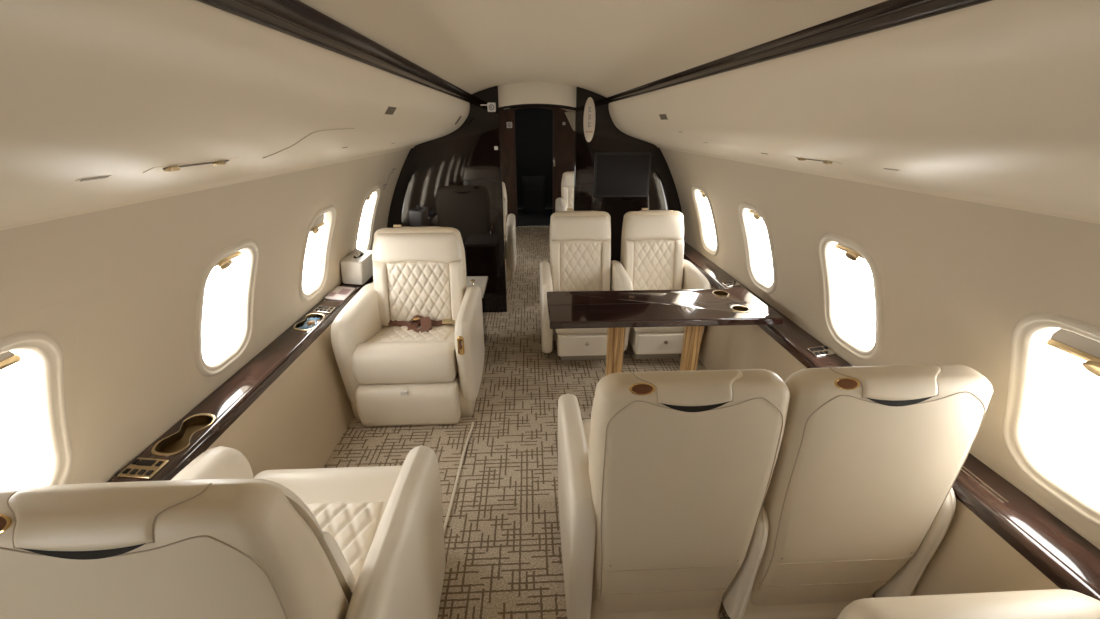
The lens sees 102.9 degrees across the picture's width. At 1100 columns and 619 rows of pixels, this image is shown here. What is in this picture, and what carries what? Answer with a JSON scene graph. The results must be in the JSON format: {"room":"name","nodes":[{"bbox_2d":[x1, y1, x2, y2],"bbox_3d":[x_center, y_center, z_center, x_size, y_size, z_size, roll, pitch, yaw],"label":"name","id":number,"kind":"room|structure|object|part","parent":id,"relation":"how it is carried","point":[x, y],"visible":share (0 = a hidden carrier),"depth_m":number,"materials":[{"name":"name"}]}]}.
{"room":"aircraft cabin","nodes":[
{"label":"aircraft cabin","id":0,"kind":"room"},
{"bbox_2d":[0,148,410,483],"bbox_3d":[-0.955,-0.395,2.664,0.740,1.760,9.200,-1,23,-2],"label":"wall","id":1,"kind":"structure","parent":0,"point":[116,288],"depth_m":1.24,"materials":[{"name":"plastic"}]},
{"bbox_2d":[0,331,71,488],"bbox_3d":[-1.161,0.300,0.899,0.207,0.489,0.340,-1,23,-2],"label":"window","id":2,"kind":"structure","parent":1,"relation":"in","point":[38,356],"depth_m":1.01,"materials":[{"name":"beige plastic"}]},
{"bbox_2d":[0,351,14,360],"bbox_3d":[-1.128,0.124,0.827,0.024,0.048,0.226,-1,23,-2],"label":"shade","id":3,"kind":"object","parent":2,"relation":"attached to","point":[7,356],"depth_m":0.92,"materials":[{"name":"beige"}]},
{"bbox_3d":[-1.135,0.146,0.836,0.016,0.019,0.222,-1,23,-2],"label":"shade rail","id":4,"kind":"part","parent":2,"relation":"part of","materials":[{"name":"gold metal"}]},
{"bbox_2d":[194,239,259,376],"bbox_3d":[-1.198,-0.006,1.626,0.207,0.489,0.340,-1,23,-2],"label":"window","id":5,"kind":"structure","parent":1,"relation":"in","point":[247,251],"depth_m":1.70,"materials":[{"name":"beige plastic"}]},
{"bbox_3d":[-1.157,-0.161,1.563,0.025,0.033,0.068,-1,23,-2],"label":"shade pull","id":6,"kind":"part","parent":5,"relation":"part of","materials":[{"name":"gold metal"}]},
{"bbox_3d":[-1.166,-0.173,1.558,0.016,0.019,0.207,-1,23,-2],"label":"shade rail","id":7,"kind":"part","parent":5,"relation":"part of","materials":[{"name":"gold metal"}]},
{"bbox_2d":[0,0,469,229],"bbox_3d":[-0.705,-0.324,0.740,0.472,0.348,5.578,-1,23,-2],"label":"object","id":8,"kind":"object","parent":1,"relation":"attached to","point":[105,104],"visible":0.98,"depth_m":0.63,"materials":[{"name":"plastic"}]},
{"bbox_2d":[75,175,110,181],"bbox_3d":[-0.653,-0.188,0.627,0.009,0.005,0.048,-1,23,-2],"label":"light","id":9,"kind":"object","parent":8,"relation":"attached to","point":[82,178],"depth_m":0.62,"materials":[{"name":"beige plastic"}]},
{"bbox_3d":[-0.655,-0.271,0.814,0.021,0.010,0.230,-1,23,-2],"label":"service panel","id":10,"kind":"part","parent":8,"relation":"part of","materials":[{"name":"plastic"}]},
{"bbox_2d":[385,106,396,114],"bbox_3d":[-0.538,-0.671,1.477,0.020,0.024,0.090,-1,23,-2],"label":"speaker grille","id":11,"kind":"object","parent":8,"relation":"attached to","point":[389,110],"depth_m":1.47,"materials":[{"name":"brown"}]},
{"bbox_2d":[106,276,373,482],"bbox_3d":[-1.168,0.566,1.096,0.129,0.068,5.567,-1,23,-2],"label":"ledge","id":12,"kind":"object","parent":1,"relation":"attached to","point":[193,434],"visible":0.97,"depth_m":1.59,"materials":[{"name":"brown wood"}]},
{"bbox_3d":[-1.188,0.464,1.282,0.085,0.018,0.075,-1,23,-2],"label":"control panel","id":13,"kind":"part","parent":12,"relation":"part of","materials":[{"name":"gold metal"}]},
{"bbox_2d":[297,317,319,328],"bbox_3d":[-1.230,0.064,2.235,0.094,0.027,0.150,-1,23,-2],"label":"snack packet","id":14,"kind":"object","parent":12,"relation":"on","point":[311,322],"visible":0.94,"depth_m":2.21,"materials":[{"name":"blue plastic"}]},
{"bbox_3d":[-1.228,-0.001,2.388,0.085,0.016,0.075,-1,23,-2],"label":"control panel","id":15,"kind":"part","parent":12,"relation":"part of","materials":[{"name":"silver metal"}]},
{"bbox_2d":[325,286,354,300],"bbox_3d":[-1.249,-0.098,2.612,0.104,0.022,0.200,-1,23,-3],"label":"magazine","id":16,"kind":"object","parent":12,"relation":"on","point":[341,293],"visible":1,"depth_m":2.60,"materials":[{"name":"white paper"}]},
{"bbox_2d":[328,289,350,295],"bbox_3d":[-1.251,-0.100,2.608,0.085,0.001,0.135,7,22,-7],"label":"picture","id":17,"kind":"object","parent":16,"relation":"on","point":[344,291],"depth_m":2.61},
{"bbox_2d":[340,247,372,284],"bbox_3d":[-1.240,-0.301,2.841,0.142,0.208,0.286,-1,23,-2],"label":"tissue box","id":18,"kind":"object","parent":12,"relation":"on","point":[356,267],"visible":0.92,"depth_m":2.74,"materials":[{"name":"beige leather"}]},
{"bbox_2d":[299,205,336,301],"bbox_3d":[-1.232,-0.295,2.312,0.207,0.489,0.340,-1,23,-2],"label":"window","id":19,"kind":"structure","parent":1,"relation":"in","point":[324,219],"depth_m":2.40,"materials":[{"name":"beige plastic"}]},
{"bbox_3d":[-1.211,-0.407,2.266,0.024,0.033,0.068,-1,23,-2],"label":"shade pull","id":20,"kind":"part","parent":19,"relation":"part of","materials":[{"name":"gold metal"}]},
{"bbox_3d":[-1.220,-0.418,2.261,0.016,0.019,0.232,-1,23,-2],"label":"shade rail","id":21,"kind":"part","parent":19,"relation":"part of","materials":[{"name":"gold metal"}]},
{"bbox_2d":[312,214,323,226],"bbox_3d":[-1.206,-0.456,2.246,0.038,0.081,0.236,-1,23,-2],"label":"shade","id":22,"kind":"object","parent":19,"relation":"attached to","point":[319,222],"depth_m":2.31,"materials":[{"name":"beige"}]},
{"bbox_2d":[196,0,471,102],"bbox_3d":[-0.470,-0.483,0.685,0.046,0.057,5.579,-1,23,-2],"label":"trim","id":23,"kind":"structure","parent":1,"relation":"attached to","point":[294,18],"depth_m":0.93,"materials":[{"name":"brown wood"}]},
{"bbox_2d":[354,186,379,249],"bbox_3d":[-1.268,-0.592,3.016,0.207,0.489,0.340,-1,23,-2],"label":"window","id":24,"kind":"structure","parent":1,"relation":"in","point":[373,196],"depth_m":3.12,"materials":[{"name":"beige plastic"}]},
{"bbox_2d":[383,168,395,188],"bbox_3d":[-1.164,-0.952,3.187,0.062,0.137,0.199,12,25,25],"label":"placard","id":25,"kind":"object","parent":1,"relation":"attached to","point":[384,185],"visible":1,"depth_m":3.18,"materials":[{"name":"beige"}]},
{"bbox_2d":[206,281,373,476],"bbox_3d":[-1.109,0.846,1.212,0.072,0.600,5.579,-1,23,-2],"label":"wall","id":26,"kind":"structure","parent":0,"point":[299,420],"depth_m":1.98,"materials":[{"name":"beige fabric"}]},
{"bbox_2d":[514,108,552,225],"bbox_3d":[-0.307,-2.577,7.638,1.540,1.920,1.550,-1,23,-2],"label":"wall","id":27,"kind":"structure","parent":0,"point":[533,126],"depth_m":8.21,"materials":[{"name":"black"}]},
{"bbox_2d":[522,172,545,213],"bbox_3d":[-0.303,-2.190,8.185,0.440,0.742,0.284,-1,23,-2],"label":"panel","id":28,"kind":"object","parent":27,"relation":"on","point":[533,186],"visible":1,"depth_m":8.07,"materials":[{"name":"black"}]},
{"bbox_2d":[387,86,684,311],"bbox_3d":[-0.104,-0.828,3.616,2.532,1.818,0.050,-1,23,-2],"label":"wall","id":29,"kind":"structure","parent":0,"point":[454,179],"depth_m":3.51,"materials":[{"name":"brown wood"}]},
{"bbox_2d":[481,103,495,111],"bbox_3d":[-0.462,-1.513,3.277,0.112,0.062,0.010,-1,23,-2],"label":"wall sign","id":30,"kind":"object","parent":29,"relation":"attached to","point":[491,107],"visible":1,"depth_m":3.27,"materials":[{"name":"white plastic"}]},
{"bbox_3d":[-0.437,-1.514,3.280,0.062,0.062,0.006,-1,23,-2],"label":"plate","id":31,"kind":"part","parent":30,"relation":"part of","materials":[{"name":"white plastic"}]},
{"bbox_2d":[583,97,594,141],"bbox_3d":[0.301,-1.446,3.343,0.092,0.316,0.012,-1,23,-2],"label":"oval sign","id":32,"kind":"object","parent":29,"relation":"attached to","point":[589,110],"visible":1,"depth_m":3.34,"materials":[{"name":"beige"}]},
{"bbox_2d":[593,152,651,196],"bbox_3d":[0.577,-1.076,3.507,0.450,0.344,0.020,-1,23,-2],"label":"television","id":33,"kind":"object","parent":29,"relation":"attached to","point":[616,174],"visible":1,"depth_m":3.50,"materials":[{"name":"black plastic"}]},
{"bbox_2d":[499,107,574,226],"bbox_3d":[-0.269,-2.228,6.896,2.532,1.852,0.050,-1,23,-2],"label":"wall","id":34,"kind":"structure","parent":0,"point":[563,135],"depth_m":6.79,"materials":[{"name":"brown wood"}]},
{"bbox_2d":[507,122,511,127],"bbox_3d":[-0.612,-2.785,6.612,0.085,0.085,0.010,-1,23,-2],"label":"wall switch","id":35,"kind":"object","parent":34,"relation":"attached to","point":[509,124],"visible":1,"depth_m":6.61,"materials":[{"name":"white plastic"}]},
{"bbox_2d":[565,112,575,130],"bbox_3d":[0.304,-2.835,6.611,0.167,0.267,0.057,-1,23,-2],"label":"wall light","id":36,"kind":"object","parent":34,"relation":"attached to","point":[571,116],"visible":0.83,"depth_m":6.58,"materials":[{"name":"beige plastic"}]},
{"bbox_2d":[498,81,575,106],"bbox_3d":[-0.099,-1.650,3.381,0.740,0.196,0.145,-1,23,-2],"label":"wall header","id":37,"kind":"structure","parent":0,"point":[528,92],"depth_m":3.31,"materials":[{"name":"beige plastic"}]},
{"bbox_2d":[499,104,575,110],"bbox_3d":[-0.099,-1.573,3.422,0.740,0.057,0.150,-1,23,-2],"label":"trim","id":38,"kind":"structure","parent":37,"relation":"attached to","point":[519,105],"depth_m":3.35,"materials":[{"name":"brown wood"}]},
{"bbox_2d":[299,0,886,111],"bbox_3d":[-0.058,-1.266,2.342,1.090,0.149,9.200,-1,23,-2],"label":"ceiling","id":39,"kind":"structure","parent":0,"point":[606,48],"depth_m":1.32,"materials":[{"name":"beige plastic"}]},
{"bbox_2d":[323,226,873,618],"bbox_3d":[-0.076,0.263,3.420,2.440,0.040,10.000,-1,23,-2],"label":"floor","id":40,"kind":"structure","parent":0,"point":[502,537],"depth_m":2.24,"materials":[{"name":"carpet"}]},
{"bbox_2d":[0,445,445,618],"bbox_3d":[-0.716,0.634,1.197,0.716,1.005,0.770,-1,23,-2],"label":"seat","id":41,"kind":"object","parent":40,"relation":"on","point":[215,539],"visible":1,"depth_m":0.72,"materials":[{"name":"leather"}]},
{"bbox_3d":[-0.708,0.684,0.918,0.550,0.872,0.215,-1,23,-2],"label":"backrest","id":42,"kind":"part","parent":41,"relation":"part of","materials":[{"name":"leather"}]},
{"bbox_3d":[-1.016,0.782,1.219,0.113,0.608,0.658,-1,23,-2],"label":"armrest","id":43,"kind":"part","parent":41,"relation":"part of","materials":[{"name":"leather"}]},
{"bbox_2d":[254,466,401,541],"bbox_3d":[-0.724,0.721,1.329,0.528,0.221,0.543,-1,23,-2],"label":"seat cushion","id":44,"kind":"object","parent":41,"relation":"on","point":[349,504],"depth_m":1.41,"materials":[{"name":"leather"}]},
{"bbox_3d":[-0.721,0.700,1.238,0.403,0.070,0.334,-1,23,-2],"label":"quilted seat panel","id":45,"kind":"part","parent":41,"relation":"part of","materials":[{"name":"leather"}]},
{"bbox_3d":[-0.400,0.782,1.250,0.084,0.585,0.658,-1,23,-2],"label":"armrest","id":46,"kind":"part","parent":41,"relation":"part of","materials":[{"name":"leather"}]},
{"bbox_2d":[331,224,484,425],"bbox_3d":[-0.784,0.064,2.544,0.716,1.011,0.724,-1,23,-2],"label":"seat","id":47,"kind":"object","parent":40,"relation":"on","point":[408,347],"visible":1,"depth_m":2.43,"materials":[{"name":"leather"}]},
{"bbox_3d":[-1.085,0.205,2.589,0.113,0.608,0.658,-1,23,-2],"label":"armrest","id":48,"kind":"part","parent":47,"relation":"part of","materials":[{"name":"leather"}]},
{"bbox_2d":[352,326,457,383],"bbox_3d":[-0.785,0.213,2.536,0.528,0.221,0.543,-1,23,-2],"label":"seat cushion","id":49,"kind":"object","parent":47,"relation":"on","point":[382,354],"depth_m":2.30,"materials":[{"name":"leather"}]},
{"bbox_3d":[-0.789,0.133,2.584,0.403,0.070,0.334,-1,23,-2],"label":"quilted seat panel","id":50,"kind":"part","parent":47,"relation":"part of","materials":[{"name":"leather"}]},
{"bbox_3d":[-0.797,-0.105,2.674,0.373,0.368,0.091,-1,23,-2],"label":"quilted panel","id":51,"kind":"part","parent":47,"relation":"part of","materials":[{"name":"leather"}]},
{"bbox_3d":[-0.800,-0.080,2.759,0.550,0.856,0.215,-1,23,-2],"label":"backrest","id":52,"kind":"part","parent":47,"relation":"part of","materials":[{"name":"leather"}]},
{"bbox_3d":[-0.469,0.204,2.620,0.084,0.585,0.658,-1,23,-2],"label":"armrest","id":53,"kind":"part","parent":47,"relation":"part of","materials":[{"name":"leather"}]},
{"bbox_2d":[443,422,473,533],"bbox_3d":[-0.439,0.803,2.067,0.022,0.014,0.859,0,23,1],"label":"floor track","id":54,"kind":"object","parent":40,"relation":"on","point":[472,423],"visible":0.59,"depth_m":2.06,"materials":[{"name":"beige plastic"}]},
{"bbox_2d":[466,276,487,346],"bbox_3d":[-0.611,0.061,3.199,0.310,0.504,0.400,-1,23,-2],"label":"console","id":55,"kind":"object","parent":40,"relation":"on","point":[481,281],"visible":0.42,"depth_m":3.22},
{"bbox_3d":[-0.489,0.047,3.211,0.006,0.340,0.280,-1,23,-2],"label":"door","id":56,"kind":"part","parent":55,"relation":"part of","materials":[{"name":"wood"}]},
{"bbox_2d":[502,182,515,280],"bbox_3d":[-0.740,-0.855,4.755,0.716,0.988,0.724,-1,23,-2],"label":"seat","id":57,"kind":"object","parent":40,"relation":"on","point":[509,222],"visible":0.1,"depth_m":4.65,"materials":[{"name":"leather"}]},
{"bbox_3d":[-0.755,-1.010,4.965,0.550,0.856,0.215,-1,23,-2],"label":"backrest","id":58,"kind":"part","parent":57,"relation":"part of","materials":[{"name":"leather"}]},
{"bbox_3d":[-0.424,-0.725,4.827,0.084,0.585,0.658,-1,23,-2],"label":"armrest","id":59,"kind":"part","parent":57,"relation":"part of","materials":[{"name":"leather"}]},
{"bbox_2d":[555,171,573,211],"bbox_3d":[0.443,-1.264,5.728,0.716,0.988,0.724,-1,23,-2],"label":"seat","id":60,"kind":"object","parent":40,"relation":"on","point":[566,201],"visible":0.16,"depth_m":5.79,"materials":[{"name":"leather"}]},
{"bbox_3d":[0.141,-1.135,5.769,0.113,0.608,0.658,-1,23,-2],"label":"armrest","id":61,"kind":"part","parent":60,"relation":"part of","materials":[{"name":"leather"}]},
{"bbox_3d":[0.427,-1.420,5.939,0.550,0.856,0.215,-1,23,-2],"label":"backrest","id":62,"kind":"part","parent":60,"relation":"part of","materials":[{"name":"leather"}]},
{"bbox_3d":[0.430,-1.445,5.853,0.373,0.368,0.091,-1,23,-2],"label":"quilted panel","id":63,"kind":"part","parent":60,"relation":"part of","materials":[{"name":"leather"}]},
{"bbox_2d":[540,208,632,360],"bbox_3d":[0.231,-0.162,3.077,0.593,1.009,0.632,-1,23,-2],"label":"seat","id":64,"kind":"object","parent":40,"relation":"on","point":[580,241],"visible":0.63,"depth_m":3.10,"materials":[{"name":"leather"}]},
{"bbox_3d":[-0.029,-0.013,3.136,0.072,0.585,0.614,-1,23,-2],"label":"armrest","id":65,"kind":"part","parent":64,"relation":"part of","materials":[{"name":"leather"}]},
{"bbox_3d":[0.222,-0.287,3.249,0.443,0.856,0.215,-1,23,-2],"label":"backrest","id":66,"kind":"part","parent":64,"relation":"part of","materials":[{"name":"leather"}]},
{"bbox_2d":[555,328,606,333],"bbox_3d":[0.235,-0.009,3.062,0.421,0.221,0.466,-1,23,-2],"label":"seat cushion","id":67,"kind":"object","parent":64,"relation":"on","point":[580,330],"depth_m":2.88,"materials":[{"name":"leather"}]},
{"bbox_3d":[0.225,-0.312,3.164,0.301,0.368,0.092,-1,23,-2],"label":"quilted panel","id":68,"kind":"part","parent":64,"relation":"part of","materials":[{"name":"leather"}]},
{"bbox_3d":[0.244,0.243,2.945,0.374,0.150,0.020,-1,23,-2],"label":"drawer","id":69,"kind":"part","parent":64,"relation":"part of","materials":[{"name":"leather"}]},
{"bbox_3d":[0.491,-0.022,3.159,0.072,0.585,0.614,-1,23,-2],"label":"armrest","id":70,"kind":"part","parent":64,"relation":"part of","materials":[{"name":"leather"}]},
{"bbox_2d":[546,289,783,375],"bbox_3d":[0.560,0.283,2.434,1.143,0.688,0.420,-1,23,-2],"label":"folding table","id":71,"kind":"object","parent":40,"relation":"on","point":[616,311],"visible":0.89,"depth_m":2.28,"materials":[{"name":"brown wood"}]},
{"bbox_3d":[0.355,0.308,2.429,0.096,0.646,0.028,-1,23,-2],"label":"leg","id":72,"kind":"part","parent":71,"relation":"part of","materials":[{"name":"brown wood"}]},
{"bbox_3d":[0.775,0.301,2.447,0.096,0.646,0.028,-1,23,-2],"label":"leg","id":73,"kind":"part","parent":71,"relation":"part of","materials":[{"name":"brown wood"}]},
{"bbox_2d":[620,208,710,358],"bbox_3d":[0.789,-0.172,3.100,0.501,1.009,0.633,-1,23,-2],"label":"seat","id":74,"kind":"object","parent":40,"relation":"on","point":[652,241],"visible":0.64,"depth_m":3.13,"materials":[{"name":"leather"}]},
{"bbox_3d":[0.751,-0.297,3.272,0.443,0.856,0.215,-1,23,-2],"label":"backrest","id":75,"kind":"part","parent":74,"relation":"part of","materials":[{"name":"leather"}]},
{"bbox_3d":[0.754,-0.321,3.187,0.301,0.368,0.092,-1,23,-2],"label":"quilted panel","id":76,"kind":"part","parent":74,"relation":"part of","materials":[{"name":"leather"}]},
{"bbox_2d":[633,326,684,331],"bbox_3d":[0.764,-0.018,3.084,0.421,0.221,0.466,-1,23,-2],"label":"seat cushion","id":77,"kind":"object","parent":74,"relation":"on","point":[681,328],"depth_m":2.91,"materials":[{"name":"leather"}]},
{"bbox_3d":[0.774,0.234,2.967,0.374,0.150,0.020,-1,23,-2],"label":"drawer","id":78,"kind":"part","parent":74,"relation":"part of","materials":[{"name":"leather"}]},
{"bbox_3d":[1.012,-0.032,3.181,0.054,0.585,0.614,-1,23,-2],"label":"armrest","id":79,"kind":"part","parent":74,"relation":"part of","materials":[{"name":"leather"}]},
{"bbox_2d":[558,369,789,618],"bbox_3d":[0.325,0.511,1.512,0.565,0.988,0.649,-1,23,-2],"label":"seat","id":80,"kind":"object","parent":40,"relation":"on","point":[662,492],"visible":1,"depth_m":1.17,"materials":[{"name":"leather"}]},
{"bbox_3d":[0.080,0.658,1.543,0.072,0.585,0.614,-1,23,-2],"label":"armrest","id":81,"kind":"part","parent":80,"relation":"part of","materials":[{"name":"leather"}]},
{"bbox_2d":[582,419,590,450],"bbox_3d":[0.339,0.598,1.620,0.436,0.221,0.466,-1,23,-2],"label":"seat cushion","id":82,"kind":"object","parent":80,"relation":"on","point":[586,423],"depth_m":1.68,"materials":[{"name":"leather"}]},
{"bbox_3d":[0.587,0.680,1.577,0.042,0.519,0.614,-1,23,-2],"label":"armrest","id":83,"kind":"part","parent":80,"relation":"part of","materials":[{"name":"leather"}]},
{"bbox_2d":[742,364,992,618],"bbox_3d":[0.868,0.502,1.535,0.548,0.988,0.649,-1,23,-2],"label":"seat","id":84,"kind":"object","parent":40,"relation":"on","point":[860,499],"visible":0.75,"depth_m":1.17,"materials":[{"name":"leather"}]},
{"bbox_3d":[1.115,0.640,1.587,0.054,0.585,0.614,-1,23,-2],"label":"armrest","id":85,"kind":"part","parent":84,"relation":"part of","materials":[{"name":"leather"}]},
{"bbox_2d":[837,589,1099,618],"bbox_3d":[0.912,1.074,0.303,0.550,0.885,1.580,-1,23,-2],"label":"seat","id":86,"kind":"object","parent":40,"relation":"on","point":[1051,603],"visible":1,"depth_m":0.88,"materials":[{"name":"leather"}]},
{"bbox_2d":[570,110,1099,548],"bbox_3d":[0.840,-0.427,2.741,0.740,1.760,9.200,-1,23,-2],"label":"wall","id":87,"kind":"structure","parent":0,"point":[957,277],"depth_m":1.30,"materials":[{"name":"plastic"}]},
{"bbox_2d":[691,184,718,255],"bbox_3d":[1.114,-0.635,3.118,0.207,0.489,0.340,-1,23,-2],"label":"window","id":88,"kind":"structure","parent":87,"relation":"in","point":[698,193],"depth_m":3.21,"materials":[{"name":"beige plastic"}]},
{"bbox_2d":[738,202,776,293],"bbox_3d":[1.149,-0.338,2.414,0.207,0.489,0.340,-1,23,-2],"label":"window","id":89,"kind":"structure","parent":87,"relation":"in","point":[745,210],"depth_m":2.50,"materials":[{"name":"beige plastic"}]},
{"bbox_3d":[1.107,-0.496,2.345,0.025,0.033,0.068,-1,23,-2],"label":"shade pull","id":90,"kind":"part","parent":89,"relation":"part of","materials":[{"name":"gold metal"}]},
{"bbox_2d":[607,0,991,102],"bbox_3d":[0.572,-0.502,0.729,0.046,0.057,5.579,-1,23,-2],"label":"trim","id":91,"kind":"structure","parent":87,"relation":"attached to","point":[887,14],"depth_m":0.89,"materials":[{"name":"brown wood"}]},
{"bbox_2d":[818,233,882,360],"bbox_3d":[1.184,-0.049,1.728,0.207,0.489,0.340,-1,23,-2],"label":"window","id":92,"kind":"structure","parent":87,"relation":"in","point":[829,244],"depth_m":1.79,"materials":[{"name":"beige plastic"}]},
{"bbox_3d":[1.152,-0.215,1.657,0.016,0.019,0.207,-1,23,-2],"label":"shade rail","id":93,"kind":"part","parent":92,"relation":"part of","materials":[{"name":"gold metal"}]},
{"bbox_3d":[1.143,-0.203,1.661,0.025,0.033,0.068,-1,23,-2],"label":"shade pull","id":94,"kind":"part","parent":92,"relation":"part of","materials":[{"name":"gold metal"}]},
{"bbox_2d":[609,0,1099,223],"bbox_3d":[0.782,-0.350,0.803,0.422,0.348,5.578,-1,23,-2],"label":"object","id":95,"kind":"object","parent":87,"relation":"attached to","point":[994,102],"visible":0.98,"depth_m":0.75,"materials":[{"name":"plastic"}]},
{"bbox_2d":[659,114,667,119],"bbox_3d":[0.539,-0.915,2.080,0.016,0.025,0.110,-1,23,-2],"label":"speaker grille","id":96,"kind":"object","parent":95,"relation":"attached to","point":[662,116],"depth_m":2.07,"materials":[{"name":"brown"}]},
{"bbox_3d":[0.775,-0.441,1.287,0.019,0.008,0.230,-1,23,-2],"label":"service panel","id":97,"kind":"part","parent":95,"relation":"part of","materials":[{"name":"plastic"}]},
{"bbox_2d":[684,242,1099,600],"bbox_3d":[1.220,0.522,1.198,0.129,0.069,5.567,-1,23,-2],"label":"ledge","id":98,"kind":"object","parent":87,"relation":"attached to","point":[1069,560],"visible":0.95,"depth_m":1.16,"materials":[{"name":"brown wood"}]},
{"bbox_3d":[1.145,-0.162,2.770,0.085,0.018,0.075,-1,23,-2],"label":"control panel","id":99,"kind":"part","parent":98,"relation":"part of","materials":[{"name":"silver metal"}]},
{"bbox_3d":[1.202,0.184,1.941,0.085,0.018,0.075,-1,23,-2],"label":"control panel","id":100,"kind":"part","parent":98,"relation":"part of","materials":[{"name":"silver metal"}]},
{"bbox_2d":[1002,312,1099,526],"bbox_3d":[1.220,0.257,1.001,0.207,0.489,0.340,-1,23,-2],"label":"window","id":101,"kind":"structure","parent":87,"relation":"in","point":[1033,336],"depth_m":1.09,"materials":[{"name":"beige plastic"}]},
{"bbox_3d":[1.202,0.122,0.943,0.016,0.019,0.231,-1,23,-2],"label":"shade rail","id":102,"kind":"part","parent":101,"relation":"part of","materials":[{"name":"gold metal"}]},
{"bbox_2d":[1050,329,1099,357],"bbox_3d":[1.192,0.091,0.929,0.032,0.067,0.235,-1,23,-2],"label":"shade","id":103,"kind":"object","parent":101,"relation":"attached to","point":[1079,346],"depth_m":0.99,"materials":[{"name":"beige plastic"}]},
{"bbox_3d":[1.194,0.134,0.947,0.024,0.033,0.068,-1,23,-2],"label":"shade pull","id":104,"kind":"part","parent":101,"relation":"part of","materials":[{"name":"gold metal"}]},
{"bbox_2d":[698,284,1059,597],"bbox_3d":[1.178,0.805,1.310,0.038,0.600,5.579,-1,23,-2],"label":"wall","id":105,"kind":"structure","parent":0,"point":[971,557],"depth_m":1.27,"materials":[{"name":"beige fabric"}]}
]}

